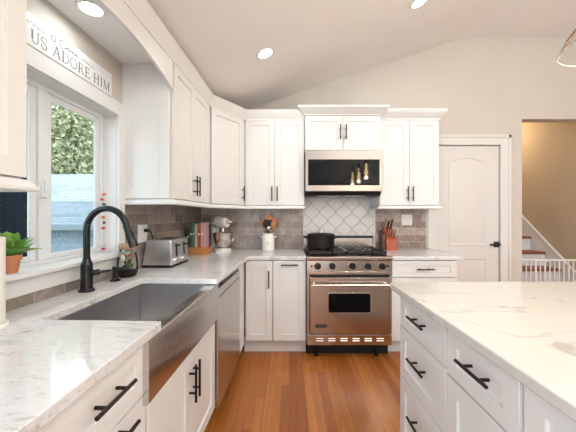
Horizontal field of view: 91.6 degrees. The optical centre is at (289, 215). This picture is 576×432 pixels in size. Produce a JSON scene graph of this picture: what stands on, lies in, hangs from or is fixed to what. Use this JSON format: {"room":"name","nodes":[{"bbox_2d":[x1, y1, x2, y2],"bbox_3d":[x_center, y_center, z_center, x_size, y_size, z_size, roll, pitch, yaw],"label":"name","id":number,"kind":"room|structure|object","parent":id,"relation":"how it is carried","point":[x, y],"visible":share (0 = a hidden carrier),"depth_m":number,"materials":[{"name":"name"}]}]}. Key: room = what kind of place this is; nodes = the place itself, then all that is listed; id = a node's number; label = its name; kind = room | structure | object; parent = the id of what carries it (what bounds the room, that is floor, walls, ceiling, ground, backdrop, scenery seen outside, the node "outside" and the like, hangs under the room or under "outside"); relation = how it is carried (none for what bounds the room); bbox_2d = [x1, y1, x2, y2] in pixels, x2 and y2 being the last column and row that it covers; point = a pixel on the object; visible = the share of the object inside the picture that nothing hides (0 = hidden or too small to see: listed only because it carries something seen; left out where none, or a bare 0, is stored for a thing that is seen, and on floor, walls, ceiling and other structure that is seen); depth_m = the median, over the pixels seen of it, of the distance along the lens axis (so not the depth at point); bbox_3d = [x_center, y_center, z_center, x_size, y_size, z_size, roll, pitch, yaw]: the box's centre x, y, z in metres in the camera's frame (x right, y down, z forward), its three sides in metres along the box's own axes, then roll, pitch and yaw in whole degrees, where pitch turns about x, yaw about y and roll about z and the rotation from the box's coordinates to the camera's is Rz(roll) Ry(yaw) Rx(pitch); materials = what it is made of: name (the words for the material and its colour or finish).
{"room":"kitchen","nodes":[
{"label":"kitchen","id":0,"kind":"room"},
{"bbox_2d":[27,0,121,102],"bbox_3d":[-1.182,0.005,0.044,0.115,2.700,6.800,0,0,2],"label":"wall","id":1,"kind":"structure","parent":0,"point":[44,11],"depth_m":1.42,"materials":[{"name":"beige paint"}]},
{"bbox_2d":[0,0,39,191],"bbox_3d":[-0.928,-0.574,0.417,0.362,1.004,0.864,0,0,2],"label":"upper cabinet","id":2,"kind":"object","parent":1,"relation":"attached to","point":[13,13],"visible":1,"depth_m":0.79,"materials":[{"name":"white wood"}]},
{"bbox_2d":[6,270,111,311],"bbox_3d":[-1.095,0.342,0.659,0.014,0.045,2.235,0,0,2],"label":"tile backsplash","id":3,"kind":"structure","parent":1,"relation":"attached to","point":[20,301],"depth_m":1.23,"materials":[{"name":"tile"}]},
{"bbox_2d":[6,44,129,299],"bbox_3d":[-1.108,-0.191,1.309,0.163,1.017,0.934,0,0,2],"label":"window","id":4,"kind":"structure","parent":1,"relation":"in","point":[48,82],"depth_m":1.36,"materials":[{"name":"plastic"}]},
{"bbox_2d":[0,232,41,273],"bbox_3d":[-1.087,0.139,1.121,0.100,0.172,0.178,0,0,17],"label":"potted plant","id":5,"kind":"object","parent":4,"relation":"on","point":[15,246],"visible":0.87,"depth_m":1.09,"materials":[{"name":"green plant"}]},
{"bbox_2d":[27,11,111,96],"bbox_3d":[-1.065,-0.764,1.292,0.023,0.130,0.702,0,0,2],"label":"wooden sign","id":6,"kind":"object","parent":4,"relation":"on","point":[40,36],"visible":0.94,"depth_m":1.32,"materials":[{"name":"grey wood"}]},
{"bbox_2d":[100,193,105,249],"bbox_3d":[-1.110,-0.206,1.668,0.012,0.816,0.050,0,0,2],"label":"string","id":7,"kind":"object","parent":4,"relation":"hanging from","point":[104,194],"visible":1,"depth_m":1.66,"materials":[{"name":"grey"}]},
{"bbox_2d":[125,205,200,268],"bbox_3d":[-1.030,0.128,2.468,0.008,0.473,1.384,0,0,2],"label":"tile backsplash","id":8,"kind":"structure","parent":1,"relation":"attached to","point":[162,220],"depth_m":2.21,"materials":[{"name":"grey tile"}]},
{"bbox_2d":[138,225,146,242],"bbox_3d":[-1.040,0.125,1.985,0.007,0.124,0.116,0,0,2],"label":"outlet plate","id":9,"kind":"object","parent":8,"relation":"attached to","point":[142,236],"visible":0.91,"depth_m":1.98,"materials":[{"name":"white plastic"}]},
{"bbox_2d":[122,46,213,207],"bbox_3d":[-0.864,-0.574,2.128,0.362,1.004,0.752,0,0,2],"label":"upper cabinet","id":10,"kind":"object","parent":1,"relation":"attached to","point":[167,130],"visible":0.9,"depth_m":1.77,"materials":[{"name":"white wood"}]},
{"bbox_2d":[48,0,152,63],"bbox_3d":[-0.927,-0.968,1.303,0.300,0.014,0.935,0,0,2],"label":"soffit","id":11,"kind":"structure","parent":10,"relation":"attached to","point":[106,31],"depth_m":1.47,"materials":[{"name":"white paint"}]},
{"bbox_2d":[75,0,105,17],"bbox_3d":[-0.917,-0.956,1.294,0.115,0.008,0.115,0,0,0],"label":"recessed light","id":12,"kind":"object","parent":11,"relation":"in","point":[90,8],"visible":1,"depth_m":1.29,"materials":[{"name":"white plastic"}]},
{"bbox_2d":[96,0,178,89],"bbox_3d":[-0.744,-0.935,1.295,0.056,0.282,0.939,0,0,2],"label":"window valance","id":13,"kind":"object","parent":10,"relation":"attached to","point":[138,18],"visible":1,"depth_m":1.46,"materials":[{"name":"white wood"}]},
{"bbox_2d":[208,95,245,208],"bbox_3d":[-0.732,-0.574,2.826,0.593,1.004,0.690,0,0,0],"label":"upper cabinet","id":14,"kind":"object","parent":1,"relation":"attached to","point":[226,118],"visible":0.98,"depth_m":2.66,"materials":[{"name":"white wood"}]},
{"bbox_2d":[204,328,400,431],"bbox_3d":[1.300,1.315,1.450,5.800,0.080,9.500,0,0,0],"label":"floor","id":15,"kind":"structure","parent":0,"point":[267,391],"depth_m":2.00,"materials":[{"name":"brown wood"}]},
{"bbox_2d":[38,346,144,431],"bbox_3d":[-0.760,0.837,0.716,0.638,0.877,0.433,0,0,2],"label":"base cabinet","id":16,"kind":"object","parent":15,"relation":"on","point":[115,403],"visible":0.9,"depth_m":0.76,"materials":[{"name":"white wood"}]},
{"bbox_2d":[145,322,214,431],"bbox_3d":[-0.738,0.945,1.305,0.638,0.660,0.744,0,0,2],"label":"base cabinet","id":17,"kind":"object","parent":15,"relation":"on","point":[186,401],"visible":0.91,"depth_m":1.27,"materials":[{"name":"white wood"}]},
{"bbox_2d":[214,267,239,410],"bbox_3d":[-0.708,0.841,1.991,0.596,0.868,0.590,0,0,2],"label":"dishwasher","id":18,"kind":"object","parent":15,"relation":"on","point":[227,325],"visible":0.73,"depth_m":1.87,"materials":[{"name":"silver metal"}]},
{"bbox_2d":[238,263,243,351],"bbox_3d":[-0.705,0.837,2.419,0.580,0.877,0.258,0,0,2],"label":"filler panel","id":19,"kind":"object","parent":15,"relation":"on","point":[241,268],"visible":0.09,"depth_m":2.42,"materials":[{"name":"white wood"}]},
{"bbox_2d":[244,260,272,350],"bbox_3d":[-0.289,0.837,2.833,0.272,0.877,0.638,0,0,0],"label":"base cabinet","id":20,"kind":"object","parent":15,"relation":"on","point":[258,273],"visible":0.91,"depth_m":2.56,"materials":[{"name":"white wood"}]},
{"bbox_2d":[273,260,305,350],"bbox_3d":[0.000,0.837,2.833,0.304,0.877,0.638,0,0,0],"label":"base cabinet","id":21,"kind":"object","parent":15,"relation":"on","point":[289,276],"visible":0.89,"depth_m":2.56,"materials":[{"name":"white wood"}]},
{"bbox_2d":[303,236,392,355],"bbox_3d":[0.536,0.747,2.779,0.763,1.056,0.722,0,0,0],"label":"gas range","id":22,"kind":"object","parent":15,"relation":"on","point":[349,293],"visible":0.97,"depth_m":2.48,"materials":[{"name":"silver metal"}]},
{"bbox_2d":[305,230,336,248],"bbox_3d":[0.322,0.235,2.870,0.277,0.174,0.277,0,0,45],"label":"cooking pot","id":23,"kind":"object","parent":22,"relation":"on","point":[320,240],"visible":1,"depth_m":2.76,"materials":[{"name":"black metal"}]},
{"bbox_2d":[305,250,384,255],"bbox_3d":[0.536,0.380,2.829,0.739,0.020,0.482,0,0,0],"label":"cooktop","id":24,"kind":"object","parent":22,"relation":"in","point":[306,253],"depth_m":2.62,"materials":[{"name":"black metal"}]},
{"bbox_2d":[388,260,456,350],"bbox_3d":[1.228,0.837,2.833,0.612,0.877,0.638,0,0,0],"label":"base cabinet","id":25,"kind":"object","parent":15,"relation":"on","point":[402,270],"visible":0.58,"depth_m":2.55,"materials":[{"name":"white wood"}]},
{"bbox_2d":[378,248,463,259],"bbox_3d":[1.253,0.381,2.840,0.664,0.032,0.619,0,0,0],"label":"countertop","id":26,"kind":"structure","parent":25,"relation":"on","point":[399,254],"depth_m":2.59,"materials":[{"name":"white stone"}]},
{"bbox_2d":[379,228,396,249],"bbox_3d":[1.073,0.248,3.053,0.140,0.234,0.174,0,0,0],"label":"knife block","id":27,"kind":"object","parent":26,"relation":"on","point":[385,243],"visible":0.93,"depth_m":3.01,"materials":[{"name":"wood"}]},
{"bbox_2d":[400,296,449,431],"bbox_3d":[0.996,0.837,1.254,0.918,0.877,0.450,0,0,0],"label":"base cabinet","id":28,"kind":"object","parent":15,"relation":"on","point":[423,341],"visible":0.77,"depth_m":1.21,"materials":[{"name":"white wood"}]},
{"bbox_2d":[447,330,523,431],"bbox_3d":[0.996,0.837,0.861,0.918,0.877,0.332,0,0,0],"label":"base cabinet","id":29,"kind":"object","parent":15,"relation":"on","point":[481,396],"visible":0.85,"depth_m":0.85,"materials":[{"name":"white wood"}]},
{"bbox_2d":[522,215,575,281],"bbox_3d":[3.062,0.353,4.185,1.114,1.844,1.814,0,0,0],"label":"staircase","id":30,"kind":"structure","parent":15,"relation":"on","point":[534,245],"depth_m":3.92,"materials":[{"name":"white wood"}]},
{"bbox_2d":[522,259,575,281],"bbox_3d":[3.128,0.882,3.235,0.983,0.785,0.024,0,0,0],"label":"railing","id":31,"kind":"object","parent":15,"relation":"on","point":[526,260],"visible":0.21,"depth_m":3.23,"materials":[{"name":"white wood"}]},
{"bbox_2d":[524,385,575,431],"bbox_3d":[0.996,0.837,0.476,0.918,0.877,0.433,0,0,0],"label":"base cabinet","id":32,"kind":"object","parent":15,"relation":"on","point":[540,415],"visible":0.5,"depth_m":0.64,"materials":[{"name":"white wood"}]},
{"bbox_3d":[1.015,0.836,-0.181,0.880,0.877,0.878,0,0,0],"label":"cabinet","id":33,"kind":"object","parent":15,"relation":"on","visible":0},
{"bbox_2d":[390,282,575,421],"bbox_3d":[1.204,0.381,0.430,1.312,0.032,2.260,0,0,0],"label":"countertop","id":34,"kind":"structure","parent":33,"relation":"on","point":[526,329],"depth_m":0.96,"materials":[{"name":"stone"}]},
{"bbox_3d":[-0.787,0.836,-0.011,0.638,0.877,1.019,0,0,2],"label":"base cabinet","id":35,"kind":"object","parent":15,"relation":"on","visible":0},
{"bbox_2d":[0,248,305,431],"bbox_3d":[-0.485,0.381,1.332,1.179,0.032,3.726,0,0,2],"label":"countertop","id":36,"kind":"structure","parent":35,"relation":"on","point":[47,363],"depth_m":0.81,"materials":[{"name":"white stone"}]},
{"bbox_2d":[0,319,9,329],"bbox_3d":[-0.989,0.207,0.906,0.120,0.315,0.120,0,0,2],"label":"towel stand","id":37,"kind":"object","parent":36,"relation":"on","point":[6,322],"visible":0.82,"depth_m":0.92,"materials":[{"name":"white ceramic"}]},
{"bbox_2d":[0,237,5,323],"bbox_3d":[-0.989,0.210,0.906,0.100,0.280,0.100,0,0,2],"label":"paper towel roll","id":38,"kind":"object","parent":37,"relation":"on","point":[2,239],"visible":1,"depth_m":0.92,"materials":[{"name":"white paper"}]},
{"bbox_2d":[78,206,138,292],"bbox_3d":[-0.874,0.157,1.373,0.288,0.415,0.103,0,0,2],"label":"kitchen faucet","id":39,"kind":"object","parent":36,"relation":"on","point":[87,272],"visible":1,"depth_m":1.34,"materials":[{"name":"black metal"}]},
{"bbox_2d":[110,266,129,281],"bbox_3d":[-0.960,0.325,1.579,0.095,0.080,0.052,0,0,-3],"label":"soap dispenser","id":40,"kind":"object","parent":36,"relation":"on","point":[115,277],"visible":1,"depth_m":1.57,"materials":[{"name":"black metal"}]},
{"bbox_2d":[116,243,137,276],"bbox_3d":[-0.977,0.266,1.690,0.116,0.194,0.116,0,0,2],"label":"jar","id":41,"kind":"object","parent":36,"relation":"on","point":[131,272],"visible":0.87,"depth_m":1.67,"materials":[{"name":"clear glass"}]},
{"bbox_2d":[58,284,217,405],"bbox_3d":[-0.673,0.513,1.286,0.474,0.228,0.760,0,0,2],"label":"farmhouse sink","id":42,"kind":"object","parent":36,"relation":"in","point":[186,312],"visible":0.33,"depth_m":1.33,"materials":[{"name":"silver metal"}]},
{"bbox_2d":[58,284,206,320],"bbox_3d":[-0.703,0.513,1.308,0.413,0.228,0.718,0,0,2],"label":"basin","id":43,"kind":"object","parent":42,"relation":"in","point":[142,302],"depth_m":1.65,"materials":[{"name":"silver metal"}]},
{"bbox_2d":[142,229,187,267],"bbox_3d":[-0.916,0.228,2.111,0.239,0.273,0.300,0,0,2],"label":"toaster","id":44,"kind":"object","parent":36,"relation":"on","point":[165,252],"visible":1,"depth_m":1.96,"materials":[{"name":"silver metal"}]},
{"bbox_2d":[188,246,211,254],"bbox_3d":[-0.872,0.328,2.715,0.196,0.074,0.200,0,0,0],"label":"book stand","id":45,"kind":"object","parent":36,"relation":"on","point":[191,250],"visible":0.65,"depth_m":2.62,"materials":[{"name":"brown wood"}]},
{"bbox_2d":[187,227,189,246],"bbox_3d":[-0.950,0.205,2.706,0.020,0.195,0.159,0,0,0],"label":"cookbook","id":46,"kind":"object","parent":45,"relation":"on","point":[188,228],"visible":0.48,"depth_m":2.63,"materials":[{"name":"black paper"}]},
{"bbox_2d":[190,223,192,246],"bbox_3d":[-0.925,0.184,2.706,0.024,0.236,0.159,0,0,0],"label":"cookbook","id":47,"kind":"object","parent":45,"relation":"on","point":[191,224],"visible":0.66,"depth_m":2.63,"materials":[{"name":"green paper"}]},
{"bbox_2d":[195,224,196,246],"bbox_3d":[-0.877,0.190,2.706,0.020,0.225,0.159,0,0,0],"label":"cookbook","id":48,"kind":"object","parent":45,"relation":"on","point":[195,224],"visible":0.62,"depth_m":2.63,"materials":[{"name":"white paper"}]},
{"bbox_2d":[193,222,199,246],"bbox_3d":[-0.900,0.182,2.706,0.020,0.240,0.159,0,0,0],"label":"cookbook","id":49,"kind":"object","parent":45,"relation":"on","point":[195,222],"visible":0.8,"depth_m":2.63,"materials":[{"name":"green paper"}]},
{"bbox_2d":[197,223,200,246],"bbox_3d":[-0.850,0.185,2.706,0.028,0.235,0.159,0,0,0],"label":"cookbook","id":50,"kind":"object","parent":45,"relation":"on","point":[198,224],"visible":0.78,"depth_m":2.63,"materials":[{"name":"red paper"}]},
{"bbox_2d":[201,222,208,246],"bbox_3d":[-0.817,0.182,2.706,0.032,0.240,0.159,0,0,0],"label":"cookbook","id":51,"kind":"object","parent":45,"relation":"on","point":[205,225],"visible":0.98,"depth_m":2.67,"materials":[{"name":"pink paper"}]},
{"bbox_2d":[209,216,233,251],"bbox_3d":[-0.723,0.181,2.918,0.288,0.368,0.283,0,0,0],"label":"stand mixer","id":52,"kind":"object","parent":36,"relation":"on","point":[220,241],"visible":0.99,"depth_m":2.84,"materials":[{"name":"metal"}]},
{"bbox_2d":[213,232,233,248],"bbox_3d":[-0.684,0.251,2.881,0.210,0.160,0.210,0,0,0],"label":"bowl","id":53,"kind":"object","parent":52,"relation":"on","point":[221,240],"depth_m":2.82,"materials":[{"name":"silver metal"}]},
{"bbox_2d":[260,233,276,250],"bbox_3d":[-0.226,0.273,2.975,0.158,0.184,0.134,0,0,37],"label":"utensil crock","id":54,"kind":"object","parent":36,"relation":"on","point":[268,239],"visible":0.98,"depth_m":2.92,"materials":[{"name":"white ceramic"}]},
{"bbox_2d":[263,219,268,232],"bbox_3d":[-0.250,0.193,2.959,0.062,0.313,0.022,0,0,0],"label":"utensil","id":55,"kind":"object","parent":54,"relation":"in","point":[265,222],"visible":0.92,"depth_m":2.95,"materials":[{"name":"black plastic"}]},
{"bbox_2d":[271,220,275,232],"bbox_3d":[-0.175,0.198,2.964,0.074,0.304,0.016,0,0,4],"label":"utensil","id":56,"kind":"object","parent":54,"relation":"in","point":[273,223],"visible":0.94,"depth_m":2.96,"materials":[{"name":"orange wood"}]},
{"bbox_2d":[147,0,575,108],"bbox_3d":[1.350,-1.494,-0.062,5.900,1.362,6.675,0,0,0],"label":"ceiling","id":57,"kind":"structure","parent":0,"point":[314,43],"depth_m":2.40,"materials":[{"name":"white paint"}]},
{"bbox_2d":[257,47,273,58],"bbox_3d":[-0.193,-1.288,2.218,0.134,0.050,0.140,0,0,0],"label":"recessed light","id":58,"kind":"object","parent":57,"relation":"in","point":[266,52],"visible":1,"depth_m":2.21,"materials":[{"name":"white plastic"}]},
{"bbox_2d":[410,0,426,8],"bbox_3d":[1.035,-1.705,2.235,0.134,0.050,0.140,0,0,0],"label":"recessed light","id":59,"kind":"object","parent":57,"relation":"in","point":[416,4],"visible":1,"depth_m":2.25,"materials":[{"name":"white"}]},
{"bbox_2d":[556,28,575,66],"bbox_3d":[1.231,-1.216,1.044,0.345,1.139,0.345,0,0,0],"label":"pendant lamp","id":60,"kind":"object","parent":57,"relation":"hanging from","point":[567,42],"visible":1,"depth_m":1.15,"materials":[{"name":"gold glass"}]},
{"bbox_2d":[244,37,575,327],"bbox_3d":[1.475,-0.435,3.235,5.650,3.420,0.120,0,0,0],"label":"wall","id":61,"kind":"structure","parent":0,"point":[487,85],"depth_m":3.17,"materials":[{"name":"beige paint"}]},
{"bbox_2d":[201,207,302,247],"bbox_3d":[-0.423,0.128,3.170,1.153,0.473,0.008,0,0,0],"label":"tile backsplash","id":62,"kind":"structure","parent":61,"relation":"attached to","point":[246,228],"depth_m":3.17,"materials":[{"name":"grey tile"}]},
{"bbox_2d":[245,109,304,208],"bbox_3d":[-0.156,-0.574,2.997,0.618,1.004,0.350,0,0,0],"label":"upper cabinet","id":63,"kind":"object","parent":61,"relation":"attached to","point":[274,138],"visible":0.99,"depth_m":2.86,"materials":[{"name":"white wood"}]},
{"bbox_2d":[303,197,375,246],"bbox_3d":[0.562,0.040,3.167,0.818,0.650,0.016,0,0,0],"label":"backsplash","id":64,"kind":"structure","parent":61,"relation":"attached to","point":[339,216],"depth_m":3.16,"materials":[{"name":"grey tile"}]},
{"bbox_2d":[298,105,389,153],"bbox_3d":[0.536,-0.873,2.955,0.908,0.432,0.434,0,0,0],"label":"upper cabinet","id":65,"kind":"object","parent":61,"relation":"attached to","point":[326,127],"visible":0.91,"depth_m":2.81,"materials":[{"name":"white wood"}]},
{"bbox_2d":[304,150,381,196],"bbox_3d":[0.536,-0.428,2.962,0.758,0.450,0.386,0,0,0],"label":"microwave","id":66,"kind":"object","parent":65,"relation":"attached to","point":[327,173],"visible":0.97,"depth_m":2.77,"materials":[{"name":"silver"}]},
{"bbox_2d":[376,209,427,247],"bbox_3d":[1.266,0.128,3.168,0.588,0.473,0.012,0,0,0],"label":"tile backsplash","id":67,"kind":"structure","parent":61,"relation":"attached to","point":[415,235],"depth_m":3.17,"materials":[{"name":"grey tile"}]},
{"bbox_2d":[402,214,411,224],"bbox_3d":[1.327,0.043,3.163,0.122,0.120,0.007,0,0,0],"label":"outlet plate","id":68,"kind":"object","parent":67,"relation":"attached to","point":[406,218],"visible":1,"depth_m":3.16,"materials":[{"name":"white plastic"}]},
{"bbox_2d":[369,108,447,209],"bbox_3d":[1.242,-0.576,2.989,0.693,1.008,0.366,0,0,0],"label":"upper cabinet","id":69,"kind":"object","parent":61,"relation":"attached to","point":[409,136],"visible":0.94,"depth_m":2.86,"materials":[{"name":"white wood"}]},
{"bbox_2d":[427,135,511,281],"bbox_3d":[2.028,0.180,3.174,0.936,2.190,0.097,0,0,0],"label":"door","id":70,"kind":"structure","parent":61,"relation":"in","point":[467,225],"depth_m":3.18,"materials":[{"name":"white wood"}]},
{"bbox_2d":[522,123,575,269],"bbox_3d":[3.670,-0.225,4.747,0.100,3.000,2.905,0,0,0],"label":"wall","id":71,"kind":"structure","parent":0,"point":[548,149],"depth_m":3.85,"materials":[{"name":"beige paint"}]},
{"label":"outside","id":72,"kind":"structure","parent":0,"visible":0},
{"bbox_3d":[-20.850,1.975,17.500,38.300,0.100,55.000,0,0,0],"label":"ground","id":73,"kind":"structure","parent":72,"visible":0},
{"bbox_2d":[0,178,26,256],"bbox_3d":[-3.080,0.050,2.175,0.080,3.750,2.550,0,0,0],"label":"privacy screen","id":74,"kind":"object","parent":73,"relation":"on","point":[13,205],"visible":0.02,"depth_m":3.10,"materials":[{"name":"blue fabric"}]},
{"bbox_2d":[51,103,92,173],"bbox_3d":[-13.446,-3.396,17.511,5.396,10.653,5.445,0,0,-16],"label":"tree","id":75,"kind":"object","parent":73,"relation":"on","point":[77,126],"visible":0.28,"depth_m":16.25,"materials":[{"name":"green plant"}]},
{"bbox_2d":[51,201,92,252],"bbox_3d":[-6.800,0.735,8.390,6.800,2.380,3.220,0,0,0],"label":"neighbor house","id":76,"kind":"structure","parent":73,"relation":"on","point":[68,218],"depth_m":7.15,"materials":[{"name":"blue"}]},
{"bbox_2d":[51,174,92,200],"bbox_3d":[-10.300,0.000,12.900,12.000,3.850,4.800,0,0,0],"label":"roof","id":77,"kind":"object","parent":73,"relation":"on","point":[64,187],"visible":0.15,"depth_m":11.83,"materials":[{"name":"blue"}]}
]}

